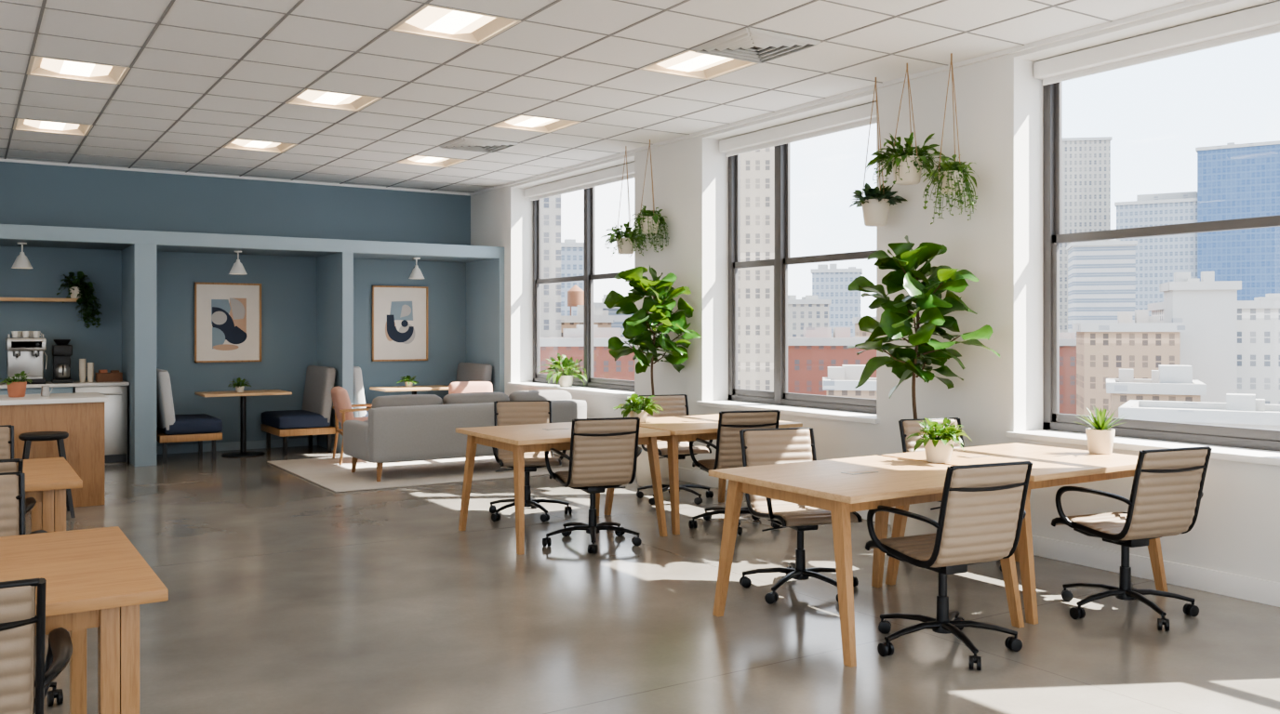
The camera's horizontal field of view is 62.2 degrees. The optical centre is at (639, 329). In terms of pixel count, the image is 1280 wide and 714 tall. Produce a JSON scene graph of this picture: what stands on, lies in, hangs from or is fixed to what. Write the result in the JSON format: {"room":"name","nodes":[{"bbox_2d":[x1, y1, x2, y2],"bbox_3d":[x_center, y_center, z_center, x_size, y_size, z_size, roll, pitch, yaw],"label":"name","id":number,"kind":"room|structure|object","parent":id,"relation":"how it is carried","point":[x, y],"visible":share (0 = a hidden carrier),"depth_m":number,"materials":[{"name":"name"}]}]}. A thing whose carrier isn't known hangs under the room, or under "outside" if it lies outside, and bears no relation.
{"room":"open-plan office","nodes":[
{"label":"open-plan office","id":0,"kind":"room"},
{"bbox_2d":[0,161,470,446],"bbox_3d":[-6.809,-0.300,12.145,11.200,4.000,0.200,0,0,-33],"label":"wall","id":1,"kind":"structure","parent":0,"point":[34,194],"depth_m":13.12,"materials":[{"name":"blue paint"}]},
{"bbox_2d":[0,297,78,302],"bbox_3d":[-7.812,-0.330,11.254,3.330,0.040,0.218,0,0,-33],"label":"wall shelf","id":2,"kind":"object","parent":1,"relation":"attached to","point":[33,300],"visible":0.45,"depth_m":11.85,"materials":[{"name":"brown wood"}]},
{"bbox_2d":[56,271,101,328],"bbox_3d":[-6.366,-0.336,12.061,0.438,0.648,0.411,0,0,-13],"label":"pothos","id":3,"kind":"object","parent":2,"relation":"on","point":[78,288],"visible":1,"depth_m":12.02,"materials":[{"name":"green plant"}]},
{"bbox_2d":[194,282,261,362],"bbox_3d":[-5.085,-0.080,13.101,0.785,0.980,0.035,0,0,-33],"label":"art","id":4,"kind":"object","parent":1,"relation":"attached to","point":[227,315],"visible":1,"depth_m":13.10,"materials":[{"name":"paper"}]},
{"bbox_2d":[156,437,317,454],"bbox_3d":[-4.168,1.450,13.704,4.130,0.100,0.015,0,0,-33],"label":"baseboard","id":5,"kind":"structure","parent":1,"relation":"attached to","point":[300,442],"depth_m":13.14,"materials":[{"name":"blue paint"}]},
{"bbox_2d":[371,285,427,361],"bbox_3d":[-3.228,-0.075,14.286,0.780,1.010,0.035,0,0,-33],"label":"art","id":6,"kind":"object","parent":1,"relation":"attached to","point":[399,314],"visible":1,"depth_m":14.28,"materials":[{"name":"paper"}]},
{"bbox_2d":[0,224,504,466],"bbox_3d":[-6.543,0.210,11.543,10.600,2.580,1.100,0,0,-33],"label":"wall","id":7,"kind":"structure","parent":0,"point":[485,265],"depth_m":12.68,"materials":[{"name":"blue paint"}]},
{"bbox_2d":[11,242,32,268],"bbox_3d":[-6.651,-0.792,11.415,0.208,0.275,0.208,0,0,-33],"label":"pendant lamp","id":8,"kind":"object","parent":7,"relation":"hanging from","point":[21,261],"visible":1,"depth_m":11.37,"materials":[{"name":"metal"}]},
{"bbox_2d":[228,251,247,274],"bbox_3d":[-4.780,-0.792,12.610,0.208,0.275,0.208,0,0,-33],"label":"pendant lamp","id":9,"kind":"object","parent":7,"relation":"hanging from","point":[237,268],"visible":1,"depth_m":12.57,"materials":[{"name":"metal"}]},
{"bbox_2d":[408,257,424,279],"bbox_3d":[-2.909,-0.792,13.805,0.208,0.275,0.208,0,0,-33],"label":"pendant lamp","id":10,"kind":"object","parent":7,"relation":"hanging from","point":[416,273],"visible":1,"depth_m":13.75,"materials":[{"name":"metal"}]},
{"bbox_2d":[0,0,1214,196],"bbox_3d":[-1.860,-2.160,4.306,11.300,0.580,18.740,0,0,-33],"label":"ceiling","id":11,"kind":"structure","parent":0,"point":[203,75],"depth_m":7.83,"materials":[{"name":"tile"}]},
{"bbox_2d":[13,118,93,135],"bbox_3d":[-5.515,-1.922,9.957,0.625,0.056,0.645,0,0,-33],"label":"ceiling light panel","id":12,"kind":"object","parent":11,"relation":"in","point":[26,125],"depth_m":10.08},
{"bbox_2d":[26,55,130,84],"bbox_3d":[-4.126,-1.922,7.783,0.625,0.056,0.645,0,0,-33],"label":"ceiling light panel","id":13,"kind":"object","parent":11,"relation":"in","point":[39,66],"depth_m":7.89,"materials":[{"name":"plastic"}]},
{"bbox_2d":[221,138,297,153],"bbox_3d":[-3.935,-1.922,10.966,0.625,0.056,0.645,0,0,-33],"label":"ceiling light panel","id":14,"kind":"object","parent":11,"relation":"in","point":[236,143],"depth_m":11.10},
{"bbox_2d":[285,88,381,111],"bbox_3d":[-2.546,-1.922,8.792,0.625,0.056,0.645,0,0,-33],"label":"ceiling light panel","id":15,"kind":"object","parent":11,"relation":"in","point":[313,98],"depth_m":8.91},
{"bbox_2d":[396,155,467,167],"bbox_3d":[-2.355,-1.922,11.976,0.625,0.056,0.645,0,0,-33],"label":"ceiling light panel","id":16,"kind":"object","parent":11,"relation":"in","point":[420,160],"depth_m":12.13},
{"bbox_2d":[389,4,520,44],"bbox_3d":[-1.157,-1.922,6.618,0.625,0.056,0.645,0,0,-33],"label":"ceiling light panel","id":17,"kind":"object","parent":11,"relation":"in","point":[431,20],"depth_m":6.70,"materials":[{"name":"plastic"}]},
{"bbox_2d":[439,137,518,153],"bbox_3d":[-1.660,-1.885,10.889,0.630,0.022,0.630,0,0,-33],"label":"ceiling vent","id":18,"kind":"object","parent":11,"relation":"in","point":[470,144],"depth_m":10.83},
{"bbox_2d":[491,114,581,133],"bbox_3d":[-0.966,-1.922,9.802,0.625,0.056,0.645,0,0,-33],"label":"ceiling light panel","id":19,"kind":"object","parent":11,"relation":"in","point":[522,122],"depth_m":9.93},
{"bbox_2d":[600,146,649,257],"bbox_3d":[-0.176,-1.322,10.979,0.461,1.155,0.580,0,0,-33],"label":"hanging planter","id":20,"kind":"object","parent":11,"relation":"hanging from","point":[624,245],"visible":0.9,"depth_m":10.93,"materials":[{"name":"beige ceramic"}]},
{"bbox_2d":[628,139,669,253],"bbox_3d":[0.076,-1.337,10.610,0.406,1.125,0.459,0,0,-33],"label":"hanging planter","id":21,"kind":"object","parent":11,"relation":"hanging from","point":[649,223],"visible":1,"depth_m":10.56,"materials":[{"name":"beige ceramic"}]},
{"bbox_2d":[640,50,757,79],"bbox_3d":[0.423,-1.922,7.627,0.625,0.056,0.645,0,0,-33],"label":"ceiling light panel","id":22,"kind":"object","parent":11,"relation":"in","point":[688,63],"depth_m":7.74,"materials":[{"name":"plastic"}]},
{"bbox_2d":[691,27,821,63],"bbox_3d":[0.770,-1.885,7.084,0.630,0.022,0.630,0,0,-33],"label":"ceiling vent","id":23,"kind":"object","parent":11,"relation":"in","point":[751,45],"depth_m":7.04,"materials":[{"name":"metal"}]},
{"bbox_2d":[849,77,906,226],"bbox_3d":[1.763,-1.340,7.958,0.416,1.120,0.448,0,0,-33],"label":"hanging planter","id":24,"kind":"object","parent":11,"relation":"hanging from","point":[875,204],"visible":1,"depth_m":7.92,"materials":[{"name":"beige ceramic"}]},
{"bbox_2d":[866,63,953,185],"bbox_3d":[1.911,-1.463,7.552,0.589,0.874,0.503,0,0,-1],"label":"hanging planter","id":25,"kind":"object","parent":11,"relation":"hanging from","point":[907,168],"visible":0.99,"depth_m":7.50,"materials":[{"name":"beige ceramic"}]},
{"bbox_2d":[921,53,978,225],"bbox_3d":[2.133,-1.316,7.307,0.400,1.168,0.413,0,0,26],"label":"hanging planter","id":26,"kind":"object","parent":11,"relation":"hanging from","point":[952,176],"visible":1,"depth_m":7.25,"materials":[{"name":"beige ceramic"}]},
{"bbox_2d":[25,445,1279,713],"bbox_3d":[-1.815,1.600,4.513,11.000,0.200,18.440,0,0,-33],"label":"floor","id":27,"kind":"structure","parent":0,"point":[289,593],"depth_m":5.39,"materials":[{"name":"concrete"}]},
{"bbox_2d":[0,425,13,459],"bbox_3d":[-3.919,1.048,6.231,0.686,0.903,0.717,0,0,-33],"label":"office chair","id":28,"kind":"object","parent":27,"relation":"on","point":[6,432],"visible":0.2,"depth_m":6.56,"materials":[{"name":"fabric"}]},
{"bbox_2d":[0,458,36,514],"bbox_3d":[-3.248,1.048,5.008,0.686,0.903,0.717,0,0,-36],"label":"office chair","id":29,"kind":"object","parent":27,"relation":"on","point":[12,465],"visible":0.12,"depth_m":4.89,"materials":[{"name":"fabric"}]},
{"bbox_2d":[0,471,63,706],"bbox_3d":[-2.599,1.048,4.072,0.686,0.903,0.717,0,0,-33],"label":"office chair","id":30,"kind":"object","parent":27,"relation":"on","point":[12,499],"visible":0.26,"depth_m":4.38,"materials":[{"name":"fabric"}]},
{"bbox_2d":[0,577,72,713],"bbox_3d":[-1.816,1.048,2.672,0.686,0.903,0.717,0,0,-33],"label":"office chair","id":31,"kind":"object","parent":27,"relation":"on","point":[19,650],"visible":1,"depth_m":2.56,"materials":[{"name":"leather"}]},
{"bbox_2d":[18,431,75,518],"bbox_3d":[-4.769,1.166,8.488,0.406,0.668,0.406,0,0,-33],"label":"bar stool","id":32,"kind":"object","parent":27,"relation":"on","point":[28,437],"visible":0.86,"depth_m":8.42,"materials":[{"name":"black plastic"}]},
{"bbox_2d":[22,457,82,635],"bbox_3d":[-3.868,1.125,5.219,1.900,0.750,1.160,0,0,-33],"label":"work table","id":33,"kind":"object","parent":27,"relation":"on","point":[46,480],"visible":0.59,"depth_m":5.24,"materials":[{"name":"brown wood"}]},
{"bbox_2d":[0,392,108,511],"bbox_3d":[-6.129,1.040,8.508,3.270,0.920,0.860,0,0,-33],"label":"kitchen island","id":34,"kind":"object","parent":27,"relation":"on","point":[81,415],"visible":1,"depth_m":8.91,"materials":[{"name":"brown wood"}]},
{"bbox_2d":[0,371,32,397],"bbox_3d":[-5.324,0.469,9.058,0.232,0.223,0.275,0,0,37],"label":"potted plant","id":35,"kind":"object","parent":34,"relation":"on","point":[16,388],"visible":1,"depth_m":9.01,"materials":[{"name":"green plant"}]},
{"bbox_2d":[0,526,168,713],"bbox_3d":[-2.473,1.125,3.036,1.900,0.750,1.160,0,0,-33],"label":"work table","id":36,"kind":"object","parent":27,"relation":"on","point":[95,578],"visible":0.98,"depth_m":3.14,"materials":[{"name":"brown wood"}]},
{"bbox_2d":[73,386,127,464],"bbox_3d":[-6.129,1.067,12.009,0.520,0.865,0.720,0,0,-33],"label":"cabinet","id":37,"kind":"object","parent":27,"relation":"on","point":[115,410],"visible":0.56,"depth_m":11.81,"materials":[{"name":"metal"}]},
{"bbox_2d":[0,380,129,395],"bbox_3d":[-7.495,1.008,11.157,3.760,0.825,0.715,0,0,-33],"label":"countertop","id":38,"kind":"structure","parent":37,"relation":"on","point":[58,388],"depth_m":11.54,"materials":[{"name":"white stone"}]},
{"bbox_2d":[5,333,47,384],"bbox_3d":[-6.674,0.325,11.535,0.380,0.539,0.472,0,0,-33],"label":"espresso machine","id":39,"kind":"object","parent":38,"relation":"on","point":[26,354],"visible":0.88,"depth_m":11.49,"materials":[{"name":"metal"}]},
{"bbox_2d":[11,331,41,337],"bbox_3d":[-6.697,0.057,11.581,0.297,0.070,0.186,0,0,-33],"label":"cups","id":40,"kind":"object","parent":39,"relation":"on","point":[15,334],"visible":0.97,"depth_m":11.53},
{"bbox_2d":[51,339,73,383],"bbox_3d":[-6.396,0.352,11.739,0.200,0.485,0.288,0,0,-33],"label":"coffee brewer","id":41,"kind":"object","parent":38,"relation":"on","point":[61,353],"visible":1,"depth_m":11.68,"materials":[{"name":"black plastic"}]},
{"bbox_2d":[79,359,93,382],"bbox_3d":[-6.223,0.465,11.925,0.152,0.261,0.072,0,0,-33],"label":"paper cups","id":42,"kind":"object","parent":38,"relation":"on","point":[82,362],"visible":1,"depth_m":11.90,"materials":[{"name":"beige paper"}]},
{"bbox_2d":[95,370,122,382],"bbox_3d":[-6.023,0.527,12.029,0.260,0.135,0.180,0,0,-33],"label":"box","id":43,"kind":"object","parent":38,"relation":"on","point":[102,376],"visible":1,"depth_m":11.96,"materials":[{"name":"brown wood"}]},
{"bbox_2d":[156,368,222,463],"bbox_3d":[-5.323,0.980,12.370,0.694,1.040,0.940,0,0,-33],"label":"bench","id":44,"kind":"object","parent":27,"relation":"on","point":[170,427],"visible":0.8,"depth_m":11.94,"materials":[{"name":"blue fabric"}]},
{"bbox_2d":[194,389,292,457],"bbox_3d":[-4.729,1.125,12.642,0.980,0.750,0.620,0,0,-33],"label":"cafe table","id":45,"kind":"object","parent":27,"relation":"on","point":[243,453],"visible":1,"depth_m":12.61,"materials":[{"name":"brown wood"}]},
{"bbox_2d":[227,377,251,392],"bbox_3d":[-4.755,0.660,12.622,0.269,0.180,0.271,0,0,-33],"label":"potted plant","id":46,"kind":"object","parent":45,"relation":"on","point":[239,386],"visible":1,"depth_m":12.59,"materials":[{"name":"green plant"}]},
{"bbox_2d":[260,365,335,455],"bbox_3d":[-4.216,0.980,13.077,0.694,1.040,0.940,0,0,-33],"label":"bench","id":47,"kind":"object","parent":27,"relation":"on","point":[313,419],"visible":1,"depth_m":12.82,"materials":[{"name":"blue fabric"}]},
{"bbox_2d":[353,366,369,417],"bbox_3d":[-3.478,0.980,13.549,0.694,1.040,0.940,0,0,-33],"label":"bench","id":48,"kind":"object","parent":27,"relation":"on","point":[358,387],"visible":0.15,"depth_m":13.02,"materials":[{"name":"grey fabric"}]},
{"bbox_2d":[369,385,448,394],"bbox_3d":[-2.917,1.125,13.705,0.980,0.750,0.620,0,0,-33],"label":"cafe table","id":49,"kind":"object","parent":27,"relation":"on","point":[414,389],"visible":0.52,"depth_m":13.51,"materials":[{"name":"brown wood"}]},
{"bbox_2d":[397,375,418,387],"bbox_3d":[-2.975,0.673,13.709,0.270,0.153,0.313,0,0,10],"label":"potted plant","id":50,"kind":"object","parent":49,"relation":"on","point":[407,380],"visible":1,"depth_m":13.66,"materials":[{"name":"green plant"}]},
{"bbox_2d":[266,454,569,493],"bbox_3d":[-2.238,1.491,11.611,2.970,0.014,2.620,0,0,-33],"label":"rug","id":51,"kind":"object","parent":27,"relation":"on","point":[326,473],"visible":0.56,"depth_m":11.02,"materials":[{"name":"fabric"}]},
{"bbox_2d":[331,386,372,465],"bbox_3d":[-3.110,1.063,11.963,0.692,0.837,0.696,0,0,-23],"label":"armchair","id":52,"kind":"object","parent":51,"relation":"on","point":[342,406],"visible":0.46,"depth_m":11.65,"materials":[{"name":"pink fabric"}]},
{"bbox_2d":[343,389,586,481],"bbox_3d":[-1.819,1.073,11.244,2.426,0.823,0.970,0,0,-33],"label":"sofa","id":53,"kind":"object","parent":51,"relation":"on","point":[409,427],"visible":0.6,"depth_m":10.58,"materials":[{"name":"fabric"}]},
{"bbox_2d":[448,381,493,394],"bbox_3d":[-2.007,1.063,12.816,0.696,0.837,0.692,0,0,-18],"label":"armchair","id":54,"kind":"object","parent":51,"relation":"on","point":[462,387],"visible":0.19,"depth_m":13.01,"materials":[{"name":"pink fabric"}]},
{"bbox_2d":[455,362,492,383],"bbox_3d":[-2.471,0.980,14.191,0.694,1.040,0.940,0,0,-33],"label":"bench","id":55,"kind":"object","parent":27,"relation":"on","point":[466,371],"visible":0.18,"depth_m":14.18,"materials":[{"name":"grey fabric"}]},
{"bbox_2d":[489,400,572,521],"bbox_3d":[-0.888,1.048,8.549,0.686,0.903,0.717,0,0,-13],"label":"office chair","id":56,"kind":"object","parent":27,"relation":"on","point":[506,413],"visible":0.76,"depth_m":8.69,"materials":[{"name":"leather"}]},
{"bbox_2d":[455,422,670,555],"bbox_3d":[-0.577,1.120,7.795,1.220,0.760,1.060,0,0,-33],"label":"desk","id":57,"kind":"object","parent":27,"relation":"on","point":[520,440],"visible":0.7,"depth_m":7.63,"materials":[{"name":"brown wood"}]},
{"bbox_2d":[542,416,642,553],"bbox_3d":[-0.349,1.048,7.413,0.686,0.903,0.717,0,0,-20],"label":"office chair","id":58,"kind":"object","parent":27,"relation":"on","point":[605,454],"visible":1,"depth_m":7.19,"materials":[{"name":"leather"}]},
{"bbox_2d":[603,266,700,486],"bbox_3d":[0.064,0.439,10.169,0.851,2.123,0.954,0,0,-33],"label":"fiddle leaf fig","id":59,"kind":"object","parent":27,"relation":"on","point":[636,326],"visible":0.97,"depth_m":10.09,"materials":[{"name":"green plant"}]},
{"bbox_2d":[636,394,713,505],"bbox_3d":[0.322,1.048,9.348,0.686,0.903,0.717,0,0,-19],"label":"office chair","id":60,"kind":"object","parent":27,"relation":"on","point":[672,405],"visible":0.36,"depth_m":9.46,"materials":[{"name":"fabric"}]},
{"bbox_2d":[603,413,802,534],"bbox_3d":[0.485,1.120,8.473,1.220,0.760,1.060,0,0,-33],"label":"desk","id":61,"kind":"object","parent":27,"relation":"on","point":[680,431],"visible":0.39,"depth_m":8.00,"materials":[{"name":"brown wood"}]},
{"bbox_2d":[612,393,663,423],"bbox_3d":[-0.006,0.621,8.404,0.429,0.237,0.395,0,0,-33],"label":"potted plant","id":62,"kind":"object","parent":61,"relation":"on","point":[634,408],"visible":1,"depth_m":8.35,"materials":[{"name":"green plant"}]},
{"bbox_2d":[688,410,780,534],"bbox_3d":[0.698,1.048,8.059,0.686,0.903,0.717,0,0,-17],"label":"office chair","id":63,"kind":"object","parent":27,"relation":"on","point":[728,455],"visible":0.48,"depth_m":7.79,"materials":[{"name":"leather"}]},
{"bbox_2d":[739,427,862,604],"bbox_3d":[0.935,1.048,6.085,0.686,0.903,0.717,0,0,-18],"label":"office chair","id":64,"kind":"object","parent":27,"relation":"on","point":[759,446],"visible":0.57,"depth_m":6.19,"materials":[{"name":"leather"}]},
{"bbox_2d":[708,455,1024,667],"bbox_3d":[1.158,1.120,5.450,1.220,0.760,1.060,0,0,-33],"label":"desk","id":65,"kind":"object","parent":27,"relation":"on","point":[821,485],"visible":0.79,"depth_m":5.26,"materials":[{"name":"brown wood"}]},
{"bbox_2d":[847,235,999,536],"bbox_3d":[1.809,0.424,7.272,0.924,2.151,1.095,0,0,-33],"label":"fiddle leaf fig","id":66,"kind":"object","parent":27,"relation":"on","point":[897,317],"visible":0.94,"depth_m":7.21,"materials":[{"name":"green plant"}]},
{"bbox_2d":[865,460,1033,670],"bbox_3d":[1.414,1.048,4.988,0.686,0.903,0.717,0,0,-25],"label":"office chair","id":67,"kind":"object","parent":27,"relation":"on","point":[982,513],"visible":1,"depth_m":4.79,"materials":[{"name":"leather"}]},
{"bbox_2d":[898,417,1001,572],"bbox_3d":[2.063,1.048,6.807,0.686,0.903,0.717,0,0,-21],"label":"office chair","id":68,"kind":"object","parent":27,"relation":"on","point":[907,427],"visible":0.11,"depth_m":7.00,"materials":[{"name":"leather"}]},
{"bbox_2d":[881,442,1167,625],"bbox_3d":[2.220,1.120,6.129,1.220,0.760,1.060,0,0,-33],"label":"desk","id":69,"kind":"object","parent":27,"relation":"on","point":[1051,466],"visible":0.58,"depth_m":5.95,"materials":[{"name":"brown wood"}]},
{"bbox_2d":[906,417,971,463],"bbox_3d":[1.667,0.616,5.916,0.317,0.247,0.370,0,0,39],"label":"potted plant","id":70,"kind":"object","parent":69,"relation":"on","point":[938,449],"visible":1,"depth_m":5.85,"materials":[{"name":"green plant"}]},
{"bbox_2d":[1076,406,1129,454],"bbox_3d":[2.729,0.594,6.288,0.301,0.292,0.299,0,0,30],"label":"potted succulent","id":71,"kind":"object","parent":69,"relation":"on","point":[1100,438],"visible":1,"depth_m":6.25,"materials":[{"name":"ceramic"}]},
{"bbox_2d":[1051,446,1212,631],"bbox_3d":[2.554,1.048,5.599,0.686,0.903,0.717,0,0,-23],"label":"office chair","id":72,"kind":"object","parent":27,"relation":"on","point":[1166,494],"visible":1,"depth_m":5.40,"materials":[{"name":"fabric"}]},
{"bbox_2d":[840,469,878,475],"bbox_3d":[1.133,0.738,5.470,0.180,0.004,0.090,0,0,-33],"label":"power outlet","id":73,"kind":"object","parent":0,"point":[864,471],"depth_m":5.47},
{"bbox_2d":[470,0,1279,583],"bbox_3d":[2.714,-0.300,7.287,0.420,4.000,18.240,0,0,-33],"label":"wall","id":74,"kind":"structure","parent":0,"point":[1235,530],"depth_m":7.59,"materials":[{"name":"white paint"}]},
{"bbox_2d":[506,382,634,398],"bbox_3d":[-0.754,0.715,12.571,0.353,0.040,3.060,0,0,-33],"label":"windowsill","id":75,"kind":"structure","parent":74,"relation":"attached to","point":[533,385],"depth_m":12.30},
{"bbox_2d":[536,353,586,387],"bbox_3d":[-0.991,0.491,12.695,0.544,0.405,0.786,0,0,-33],"label":"potted plant","id":76,"kind":"object","parent":75,"relation":"on","point":[565,379],"visible":1,"depth_m":12.65,"materials":[{"name":"green plant"}]},
{"bbox_2d":[533,186,634,391],"bbox_3d":[-0.575,-0.570,12.686,0.090,2.540,3.000,0,0,-33],"label":"window","id":77,"kind":"structure","parent":74,"relation":"in","point":[589,275],"depth_m":12.73,"materials":[{"name":"metal"}]},
{"bbox_2d":[524,161,634,200],"bbox_3d":[-0.661,-1.755,12.631,0.105,0.160,2.980,0,0,-33],"label":"roller blind","id":78,"kind":"object","parent":77,"relation":"attached to","point":[611,175],"visible":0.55,"depth_m":12.62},
{"bbox_2d":[696,400,879,424],"bbox_3d":[1.332,0.715,9.305,0.353,0.040,2.370,0,0,-33],"label":"trim","id":79,"kind":"structure","parent":74,"relation":"attached to","point":[855,417],"depth_m":9.05,"materials":[{"name":"paint"}]},
{"bbox_2d":[719,101,876,157],"bbox_3d":[1.425,-1.755,9.365,0.105,0.160,2.290,0,0,-33],"label":"roller blind","id":80,"kind":"object","parent":74,"relation":"attached to","point":[858,116],"visible":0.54,"depth_m":9.31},
{"bbox_2d":[728,143,876,413],"bbox_3d":[1.512,-0.570,9.420,0.090,2.540,2.310,0,0,-33],"label":"window","id":81,"kind":"structure","parent":74,"relation":"in","point":[780,396],"depth_m":9.72,"materials":[{"name":"metal"}]},
{"bbox_2d":[553,450,1279,607],"bbox_3d":[2.825,1.435,6.706,0.018,0.130,17.140,0,0,-33],"label":"baseboard","id":82,"kind":"structure","parent":74,"relation":"attached to","point":[1213,581],"depth_m":6.36,"materials":[{"name":"paint"}]},
{"bbox_2d":[1006,429,1279,466],"bbox_3d":[3.165,0.715,6.436,0.353,0.040,2.000,0,0,-33],"label":"windowsill","id":83,"kind":"structure","parent":74,"relation":"attached to","point":[1222,453],"depth_m":6.42,"materials":[{"name":"paint"}]},
{"bbox_2d":[1033,0,1279,85],"bbox_3d":[3.258,-1.755,6.495,0.105,0.160,1.920,0,0,-33],"label":"roller blind","id":84,"kind":"object","parent":74,"relation":"attached to","point":[1261,20],"visible":1,"depth_m":6.50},
{"bbox_2d":[1042,81,1279,452],"bbox_3d":[3.349,-0.570,6.553,0.080,2.540,1.940,0,0,-33],"label":"window","id":85,"kind":"structure","parent":74,"relation":"in","point":[1260,439],"depth_m":7.28,"materials":[{"name":"metal"}]},
{"label":"outside","id":86,"kind":"structure","parent":0,"visible":0},
{"bbox_3d":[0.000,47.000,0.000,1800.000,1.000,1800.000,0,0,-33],"label":"ground","id":87,"kind":"structure","parent":86,"visible":0},
{"bbox_2d":[540,194,560,337],"bbox_3d":[-12.094,13.305,119.242,6.700,66.390,8.700,0,0,-8],"label":"apartment building","id":88,"kind":"structure","parent":87,"relation":"on","point":[551,206],"depth_m":115.52,"materials":[{"name":"beige concrete"}]},
{"bbox_2d":[560,239,583,316],"bbox_3d":[-13.844,14.740,200.001,9.700,63.520,9.700,0,0,-8],"label":"office tower","id":89,"kind":"structure","parent":87,"relation":"on","point":[571,251],"depth_m":195.55,"materials":[{"name":"beige concrete"}]},
{"bbox_2d":[540,324,634,381],"bbox_3d":[-5.704,23.021,105.525,11.700,46.958,8.700,0,0,-8],"label":"apartment building","id":90,"kind":"structure","parent":87,"relation":"on","point":[571,345],"depth_m":101.75,"materials":[{"name":"red brick"}]},
{"bbox_2d":[560,284,614,337],"bbox_3d":[-6.967,20.600,126.077,7.700,51.800,7.700,0,0,-3],"label":"apartment building","id":91,"kind":"structure","parent":87,"relation":"on","point":[601,318],"depth_m":122.73,"materials":[{"name":"beige concrete"}]},
{"bbox_2d":[593,294,633,337],"bbox_3d":[-3.173,20.834,149.860,9.700,51.331,9.700,0,0,-3],"label":"apartment building","id":92,"kind":"structure","parent":87,"relation":"on","point":[620,319],"depth_m":145.36,"materials":[{"name":"beige concrete"}]},
{"bbox_2d":[737,146,774,391],"bbox_3d":[7.743,11.373,90.975,8.700,70.254,8.700,0,0,5],"label":"apartment building","id":93,"kind":"structure","parent":87,"relation":"on","point":[755,286],"depth_m":86.78,"materials":[{"name":"beige concrete"}]},
{"bbox_2d":[787,295,831,336],"bbox_3d":[27.377,20.361,180.054,9.700,52.277,8.700,0,0,7],"label":"apartment building","id":94,"kind":"structure","parent":87,"relation":"on","point":[807,312],"depth_m":175.98,"materials":[{"name":"beige concrete"}]},
{"bbox_2d":[787,327,876,395],"bbox_3d":[19.905,23.148,110.017,11.700,46.704,9.700,0,0,2],"label":"apartment building","id":95,"kind":"structure","parent":87,"relation":"on","point":[810,355],"depth_m":105.62,"materials":[{"name":"red brick"}]},
{"bbox_2d":[810,264,862,336],"bbox_3d":[46.506,15.606,250.418,11.700,61.788,10.700,0,0,12],"label":"office tower","id":96,"kind":"structure","parent":87,"relation":"on","point":[833,283],"depth_m":245.40,"materials":[{"name":"grey concrete"}]},
{"bbox_2d":[822,364,876,399],"bbox_3d":[18.405,24.801,90.074,5.700,43.398,5.700,0,0,9],"label":"apartment building","id":97,"kind":"structure","parent":87,"relation":"on","point":[841,381],"depth_m":87.71,"materials":[{"name":"white concrete"}]},
{"bbox_2d":[852,317,876,336],"bbox_3d":[33.811,21.886,140.260,10.700,49.228,8.700,0,0,7],"label":"apartment building","id":98,"kind":"structure","parent":87,"relation":"on","point":[858,333],"depth_m":137.56,"materials":[{"name":"beige concrete"}]},
{"bbox_2d":[1059,333,1076,414],"bbox_3d":[49.798,23.141,120.806,10.700,46.718,8.700,0,0,22],"label":"apartment building","id":99,"kind":"structure","parent":87,"relation":"on","point":[1067,340],"depth_m":117.46,"materials":[{"name":"red brick"}]},
{"bbox_2d":[1059,136,1112,333],"bbox_3d":[122.657,-3.871,300.249,16.700,100.742,14.700,0,0,7],"label":"office tower","id":100,"kind":"structure","parent":87,"relation":"on","point":[1086,161],"depth_m":293.20,"materials":[{"name":"grey concrete"}]},
{"bbox_2d":[1066,240,1137,338],"bbox_3d":[98.471,13.492,226.655,12.700,66.016,12.700,0,0,17],"label":"office tower","id":101,"kind":"structure","parent":87,"relation":"on","point":[1101,274],"depth_m":221.16,"materials":[{"name":"grey concrete"}]},
{"bbox_2d":[1072,309,1185,417],"bbox_3d":[46.074,22.327,100.629,8.700,48.346,8.700,0,0,17],"label":"apartment building","id":102,"kind":"structure","parent":87,"relation":"on","point":[1102,350],"depth_m":97.30,"materials":[{"name":"beige concrete"}]},
{"bbox_2d":[1114,191,1197,316],"bbox_3d":[132.533,6.500,266.212,22.700,80.000,20.700,0,0,29],"label":"office tower","id":103,"kind":"structure","parent":87,"relation":"on","point":[1157,258],"depth_m":258.37,"materials":[{"name":"grey concrete"}]},
{"bbox_2d":[1106,364,1206,418],"bbox_3d":[39.893,24.625,82.441,6.700,43.750,7.700,0,0,23],"label":"apartment building","id":104,"kind":"structure","parent":87,"relation":"on","point":[1172,383],"depth_m":79.36,"materials":[{"name":"white concrete"}]},
{"bbox_2d":[1118,393,1279,430],"bbox_3d":[39.682,25.489,71.626,12.700,42.022,8.700,0,0,29],"label":"apartment building","id":105,"kind":"structure","parent":87,"relation":"on","point":[1240,410],"depth_m":69.97,"materials":[{"name":"white concrete"}]},
{"bbox_2d":[1159,271,1241,402],"bbox_3d":[54.736,20.406,103.788,6.200,52.188,5.700,0,0,17],"label":"apartment building","id":106,"kind":"structure","parent":87,"relation":"on","point":[1207,308],"depth_m":101.33,"materials":[{"name":"beige concrete"}]},
{"bbox_2d":[1147,293,1279,404],"bbox_3d":[62.929,21.409,111.395,15.700,50.181,12.700,0,0,17],"label":"apartment building","id":107,"kind":"structure","parent":87,"relation":"on","point":[1258,319],"depth_m":105.55,"materials":[{"name":"beige concrete"}]},
{"bbox_2d":[1195,140,1279,300],"bbox_3d":[149.198,0.917,253.126,27.700,91.167,18.700,0,0,33],"label":"office tower","id":108,"kind":"structure","parent":87,"relation":"on","point":[1242,180],"depth_m":247.87,"materials":[{"name":"blue glass"}]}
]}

